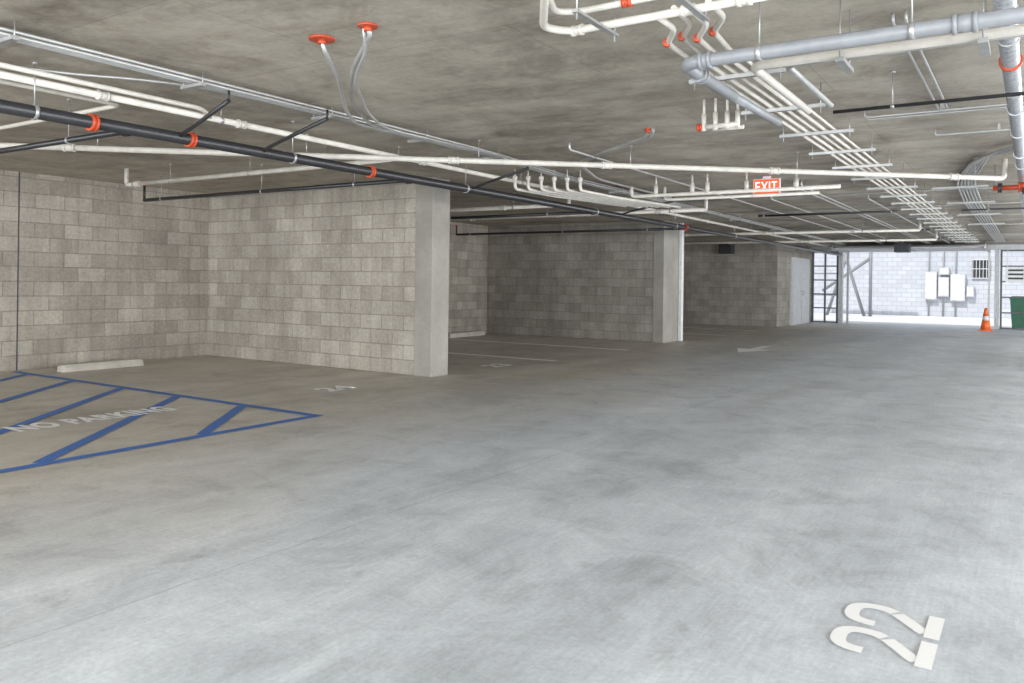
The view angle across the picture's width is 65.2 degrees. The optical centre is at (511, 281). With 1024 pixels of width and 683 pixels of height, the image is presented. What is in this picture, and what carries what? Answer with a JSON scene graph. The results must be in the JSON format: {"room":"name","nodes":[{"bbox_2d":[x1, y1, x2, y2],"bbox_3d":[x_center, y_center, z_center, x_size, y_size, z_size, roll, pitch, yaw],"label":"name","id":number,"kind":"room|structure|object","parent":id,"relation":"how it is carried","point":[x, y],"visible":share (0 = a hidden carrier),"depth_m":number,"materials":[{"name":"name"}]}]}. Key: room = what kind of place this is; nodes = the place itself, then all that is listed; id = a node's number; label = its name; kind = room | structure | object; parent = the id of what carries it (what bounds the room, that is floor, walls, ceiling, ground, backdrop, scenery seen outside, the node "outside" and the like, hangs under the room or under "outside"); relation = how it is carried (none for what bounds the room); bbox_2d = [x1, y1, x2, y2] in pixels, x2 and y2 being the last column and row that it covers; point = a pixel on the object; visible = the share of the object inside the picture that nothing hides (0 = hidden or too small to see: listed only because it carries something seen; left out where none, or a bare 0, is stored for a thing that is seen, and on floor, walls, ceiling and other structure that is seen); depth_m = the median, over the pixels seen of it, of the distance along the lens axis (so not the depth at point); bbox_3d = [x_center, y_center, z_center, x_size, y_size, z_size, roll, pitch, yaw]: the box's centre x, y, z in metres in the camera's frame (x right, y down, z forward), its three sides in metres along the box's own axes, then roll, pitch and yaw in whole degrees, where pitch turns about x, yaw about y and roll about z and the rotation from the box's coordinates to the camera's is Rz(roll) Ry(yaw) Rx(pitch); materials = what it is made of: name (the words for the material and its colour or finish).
{"room":"parking garage","nodes":[
{"label":"parking garage","id":0,"kind":"room"},
{"bbox_2d":[0,170,487,371],"bbox_3d":[-3.464,-0.102,16.106,0.204,2.710,37.200,1,0,33],"label":"wall","id":1,"kind":"structure","parent":0,"point":[91,270],"depth_m":11.96,"materials":[{"name":"concrete"}]},
{"bbox_2d":[207,176,449,376],"bbox_3d":[-2.989,-0.096,12.251,4.810,2.710,0.380,1,0,33],"label":"wall","id":2,"kind":"structure","parent":0,"point":[354,278],"depth_m":11.78,"materials":[{"name":"concrete"}]},
{"bbox_2d":[0,322,1023,682],"bbox_3d":[4.305,1.459,11.028,18.800,0.200,37.200,1,0,33],"label":"floor","id":3,"kind":"structure","parent":0,"point":[697,508],"depth_m":4.41,"materials":[{"name":"concrete"}]},
{"bbox_2d":[1,407,176,431],"bbox_3d":[-3.800,1.242,7.318,0.330,0.001,1.470,1,0,33],"label":"lettering","id":4,"kind":"object","parent":3,"relation":"on","point":[86,419],"visible":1,"depth_m":7.28,"materials":[{"name":"white paint"}]},
{"bbox_2d":[57,359,143,371],"bbox_3d":[-5.786,1.173,11.293,0.160,0.095,1.180,1,0,33],"label":"wheel stop","id":5,"kind":"object","parent":3,"relation":"on","point":[129,362],"visible":1,"depth_m":11.20,"materials":[{"name":"concrete"}]},
{"bbox_2d":[0,371,323,472],"bbox_3d":[-5.047,1.226,7.976,5.838,0.001,2.970,1,0,33],"label":"aisle","id":6,"kind":"object","parent":3,"relation":"on","point":[46,460],"visible":1,"depth_m":7.22,"materials":[{"name":"paint"}]},
{"bbox_2d":[314,385,356,391],"bbox_3d":[-2.104,1.265,9.525,0.340,0.001,0.480,1,0,33],"label":"painted number","id":7,"kind":"object","parent":3,"relation":"on","point":[338,387],"visible":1,"depth_m":9.50,"materials":[{"name":"white paint"}]},
{"bbox_2d":[448,331,484,337],"bbox_3d":[-1.086,1.238,18.961,0.160,0.095,1.400,1,0,33],"label":"wheel stop","id":8,"kind":"object","parent":3,"relation":"on","point":[474,333],"visible":0.84,"depth_m":18.85,"materials":[{"name":"concrete"}]},
{"bbox_2d":[481,364,509,366],"bbox_3d":[-0.242,1.291,12.382,0.340,0.001,0.500,1,0,33],"label":"painted number","id":9,"kind":"object","parent":3,"relation":"on","point":[493,365],"visible":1,"depth_m":12.38,"materials":[{"name":"white paint"}]},
{"bbox_2d":[448,327,756,360],"bbox_3d":[1.863,1.322,19.366,4.800,0.001,11.670,1,0,33],"label":"parking lines","id":10,"kind":"object","parent":3,"relation":"on","point":[683,327],"visible":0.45,"depth_m":16.07,"materials":[{"name":"white paint"}]},
{"bbox_2d":[737,346,770,351],"bbox_3d":[4.904,1.363,16.249,0.700,0.001,2.000,1,0,33],"label":"painted number","id":11,"kind":"object","parent":3,"relation":"on","point":[760,347],"depth_m":16.15,"materials":[{"name":"white paint"}]},
{"bbox_2d":[830,603,944,669],"bbox_3d":[1.414,1.315,3.015,0.344,0.001,0.503,1,0,33],"label":"painted number","id":12,"kind":"object","parent":3,"relation":"on","point":[926,653],"visible":1,"depth_m":3.00,"materials":[{"name":"white paint"}]},
{"bbox_2d":[978,308,992,330],"bbox_3d":[14.582,1.150,24.625,0.380,0.700,0.380,1,0,33],"label":"traffic cone","id":13,"kind":"object","parent":3,"relation":"on","point":[985,325],"visible":1,"depth_m":24.55,"materials":[{"name":"orange plastic"}]},
{"bbox_2d":[0,0,1023,246],"bbox_3d":[4.400,-1.525,11.112,18.800,0.350,37.400,1,0,33],"label":"ceiling","id":14,"kind":"structure","parent":0,"point":[466,72],"depth_m":6.13,"materials":[{"name":"concrete"}]},
{"bbox_2d":[309,22,506,158],"bbox_3d":[-0.852,-1.333,6.480,0.918,0.177,4.144,1,0,10],"label":"conduit","id":15,"kind":"object","parent":14,"relation":"attached to","point":[367,27],"visible":1,"depth_m":5.35,"materials":[{"name":"grey metal"}]},
{"bbox_2d":[0,62,836,247],"bbox_3d":[0.382,-1.331,15.878,5.868,0.147,31.000,1,0,33],"label":"pipe","id":16,"kind":"object","parent":14,"relation":"attached to","point":[7,78],"visible":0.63,"depth_m":6.09,"materials":[{"name":"plastic"}]},
{"bbox_2d":[0,62,841,255],"bbox_3d":[0.817,-1.204,15.713,6.639,0.390,31.200,1,0,33],"label":"pipe","id":17,"kind":"object","parent":14,"relation":"attached to","point":[91,122],"visible":0.86,"depth_m":7.43,"materials":[{"name":"metal"}]},
{"bbox_2d":[0,21,850,245],"bbox_3d":[2.993,-1.314,14.176,1.020,0.110,29.000,1,0,33],"label":"pipe","id":18,"kind":"object","parent":14,"relation":"attached to","point":[5,38],"visible":0.7,"depth_m":5.58,"materials":[{"name":"metal"}]},
{"bbox_2d":[0,131,1007,186],"bbox_3d":[-0.760,-1.296,9.460,12.003,0.249,3.126,1,0,-7],"label":"drain pipe","id":19,"kind":"object","parent":14,"relation":"attached to","point":[358,159],"visible":0.82,"depth_m":8.15,"materials":[{"name":"plastic"}]},
{"bbox_2d":[580,128,671,197],"bbox_3d":[1.489,-1.349,10.043,0.968,0.087,5.575,1,0,14],"label":"conduit","id":20,"kind":"object","parent":14,"relation":"attached to","point":[647,130],"visible":0.87,"depth_m":8.16,"materials":[{"name":"grey metal"}]},
{"bbox_2d":[539,0,766,58],"bbox_3d":[0.981,-1.272,3.742,1.489,0.250,1.682,1,0,33],"label":"pipes","id":21,"kind":"object","parent":14,"relation":"attached to","point":[687,8],"visible":0.99,"depth_m":3.69,"materials":[{"name":"metal"}]},
{"bbox_2d":[513,168,840,207],"bbox_3d":[2.120,-1.236,10.848,3.886,0.290,2.491,1,0,9],"label":"pipe","id":22,"kind":"object","parent":14,"relation":"attached to","point":[582,195],"visible":0.98,"depth_m":10.27,"materials":[{"name":"plastic"}]},
{"bbox_2d":[450,193,937,243],"bbox_3d":[3.360,-1.229,17.279,9.328,0.270,11.479,1,0,33],"label":"pipes","id":23,"kind":"object","parent":14,"relation":"attached to","point":[657,211],"visible":0.49,"depth_m":16.90,"materials":[{"name":"plastic"}]},
{"bbox_2d":[696,98,743,131],"bbox_3d":[1.588,-1.268,6.083,0.329,0.240,0.164,1,0,33],"label":"pipe manifold","id":24,"kind":"object","parent":14,"relation":"attached to","point":[727,125],"visible":0.97,"depth_m":6.04,"materials":[{"name":"white plastic"}]},
{"bbox_2d":[753,176,780,197],"bbox_3d":[3.289,-1.233,10.330,0.340,0.265,0.059,1,0,33],"label":"exit sign","id":25,"kind":"object","parent":14,"relation":"hanging from","point":[766,182],"visible":0.72,"depth_m":10.30,"materials":[{"name":"red plastic"}]},
{"bbox_2d":[568,141,1023,243],"bbox_3d":[7.622,-1.219,15.328,8.600,0.173,20.012,1,0,33],"label":"conduit","id":26,"kind":"object","parent":14,"relation":"attached to","point":[569,142],"visible":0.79,"depth_m":14.05,"materials":[{"name":"grey metal"}]},
{"bbox_2d":[689,57,979,242],"bbox_3d":[7.080,-1.208,13.600,0.580,0.210,21.500,1,0,33],"label":"bundle","id":27,"kind":"object","parent":14,"relation":"attached to","point":[736,75],"visible":0.89,"depth_m":7.03,"materials":[{"name":"metal"}]},
{"bbox_2d":[681,0,1023,126],"bbox_3d":[2.981,-1.192,3.653,4.023,0.354,1.843,1,0,33],"label":"vent pipe","id":28,"kind":"object","parent":14,"relation":"attached to","point":[695,66],"visible":1,"depth_m":3.60,"materials":[{"name":"plastic"}]},
{"bbox_2d":[751,0,1023,113],"bbox_3d":[3.128,-1.207,3.642,3.764,0.320,1.300,1,0,33],"label":"pipe","id":29,"kind":"object","parent":14,"relation":"attached to","point":[982,37],"visible":0.98,"depth_m":3.88,"materials":[{"name":"plastic"}]},
{"bbox_2d":[833,70,1023,210],"bbox_3d":[5.830,-1.193,7.682,3.650,0.274,7.816,1,0,33],"label":"pipe","id":30,"kind":"object","parent":14,"relation":"attached to","point":[892,72],"visible":1,"depth_m":5.17,"materials":[{"name":"metal"}]},
{"bbox_2d":[863,10,1023,135],"bbox_3d":[3.996,-1.323,4.874,3.659,0.064,3.529,1,0,33],"label":"channel","id":31,"kind":"object","parent":14,"relation":"attached to","point":[941,110],"visible":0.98,"depth_m":6.07,"materials":[{"name":"metal"}]},
{"bbox_2d":[932,146,1013,241],"bbox_3d":[9.092,-1.231,14.951,3.068,0.110,18.879,1,0,23],"label":"conduit","id":32,"kind":"object","parent":14,"relation":"attached to","point":[976,165],"visible":0.86,"depth_m":11.20,"materials":[{"name":"metal"}]},
{"bbox_2d":[992,0,1023,219],"bbox_3d":[6.197,-1.221,9.699,0.114,0.208,25.000,1,0,33],"label":"pipe","id":33,"kind":"object","parent":14,"relation":"hanging from","point":[1011,58],"visible":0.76,"depth_m":4.84,"materials":[{"name":"metal"}]},
{"bbox_2d":[993,164,1023,193],"bbox_3d":[5.702,-1.148,8.887,0.620,0.368,0.220,1,0,33],"label":"control valve","id":34,"kind":"object","parent":14,"relation":"attached to","point":[1020,187],"visible":0.96,"depth_m":9.00,"materials":[{"name":"metal"}]},
{"bbox_2d":[487,220,678,342],"bbox_3d":[1.593,-0.033,19.326,4.760,2.710,0.880,1,0,33],"label":"wall","id":35,"kind":"structure","parent":0,"point":[621,285],"depth_m":18.73,"materials":[{"name":"concrete"}]},
{"bbox_2d":[678,223,683,340],"bbox_3d":[3.893,-0.002,18.424,0.080,2.710,0.120,1,0,33],"label":"guard","id":36,"kind":"object","parent":35,"relation":"attached to","point":[681,232],"visible":1,"depth_m":18.38,"materials":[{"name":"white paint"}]},
{"bbox_2d":[678,241,811,326],"bbox_3d":[7.535,0.048,28.333,4.880,2.710,4.700,1,0,33],"label":"wall","id":37,"kind":"structure","parent":0,"point":[750,286],"depth_m":25.83,"materials":[{"name":"concrete"}]},
{"bbox_2d":[719,244,734,253],"bbox_3d":[6.909,-1.065,25.755,0.420,0.320,0.320,1,0,33],"label":"speaker box","id":38,"kind":"object","parent":37,"relation":"attached to","point":[723,248],"visible":0.92,"depth_m":25.62,"materials":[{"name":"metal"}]},
{"bbox_2d":[790,257,809,324],"bbox_3d":[9.890,0.310,27.333,0.162,2.250,2.400,1,0,33],"label":"door","id":39,"kind":"structure","parent":37,"relation":"in","point":[799,267],"depth_m":27.08,"materials":[{"name":"grey paint"}]},
{"bbox_2d":[811,244,1023,328],"bbox_3d":[16.570,0.172,25.164,13.720,2.710,0.300,1,0,33],"label":"wall","id":40,"kind":"structure","parent":0,"point":[997,248],"depth_m":26.19,"materials":[{"name":"grey paint"}]},
{"bbox_2d":[811,251,838,322],"bbox_3d":[11.199,0.178,28.617,0.886,2.550,0.080,1,0,33],"label":"gate","id":41,"kind":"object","parent":40,"relation":"in","point":[825,255],"depth_m":28.58,"materials":[{"name":"black metal"}]},
{"bbox_2d":[830,241,990,323],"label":"door frame","id":42,"kind":"structure","parent":40,"relation":"in","point":[898,248],"depth_m":25.59,"materials":[{"name":"grey paint"}]},
{"bbox_2d":[1000,250,1023,329],"bbox_3d":[17.385,0.263,24.584,4.076,2.550,0.080,1,0,33],"label":"gate","id":43,"kind":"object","parent":40,"relation":"in","point":[1001,256],"depth_m":25.63,"materials":[{"name":"black metal"}]},
{"bbox_2d":[1005,250,1023,282],"bbox_3d":[15.979,-0.506,25.368,0.550,1.050,0.055,1,0,33],"label":"notice sign","id":44,"kind":"object","parent":40,"relation":"attached to","point":[1013,274],"visible":1,"depth_m":25.36,"materials":[{"name":"white metal"}]},
{"label":"outside","id":45,"kind":"structure","parent":0,"visible":0},
{"bbox_2d":[814,313,1013,329],"bbox_3d":[27.337,1.815,41.970,90.000,0.220,39.800,1,0,33],"label":"ground","id":46,"kind":"structure","parent":45,"point":[934,321],"depth_m":32.09,"materials":[{"name":"concrete"}]},
{"bbox_2d":[814,252,872,316],"bbox_3d":[15.075,-0.279,36.731,3.870,3.671,0.140,1,0,33],"label":"frame","id":47,"kind":"object","parent":46,"relation":"on","point":[870,259],"visible":0.38,"depth_m":36.27,"materials":[{"name":"grey metal"}]},
{"bbox_2d":[814,250,1023,318],"bbox_3d":[18.885,-1.891,38.082,50.000,7.100,0.400,1,0,33],"label":"wall","id":48,"kind":"structure","parent":46,"relation":"on","point":[898,279],"depth_m":37.85,"materials":[{"name":"white brick"}]},
{"bbox_2d":[925,251,973,316],"bbox_3d":[20.151,-0.659,36.846,2.000,4.530,0.270,1,0,33],"label":"electrical boxes","id":49,"kind":"object","parent":48,"relation":"attached to","point":[955,282],"visible":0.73,"depth_m":36.81,"materials":[{"name":"grey paint"}]},
{"bbox_2d":[972,259,990,278],"bbox_3d":[21.241,-0.589,36.230,0.740,0.860,0.110,1,0,33],"label":"barred window","id":50,"kind":"structure","parent":48,"relation":"in","point":[979,266],"depth_m":36.23,"materials":[{"name":"metal"}]},
{"bbox_2d":[1009,296,1023,327],"bbox_3d":[16.744,1.014,26.345,0.620,1.090,0.660,1,0,33],"label":"wheelie bin","id":51,"kind":"object","parent":46,"relation":"on","point":[1016,304],"visible":0.8,"depth_m":26.15,"materials":[{"name":"green plastic"}]}
]}

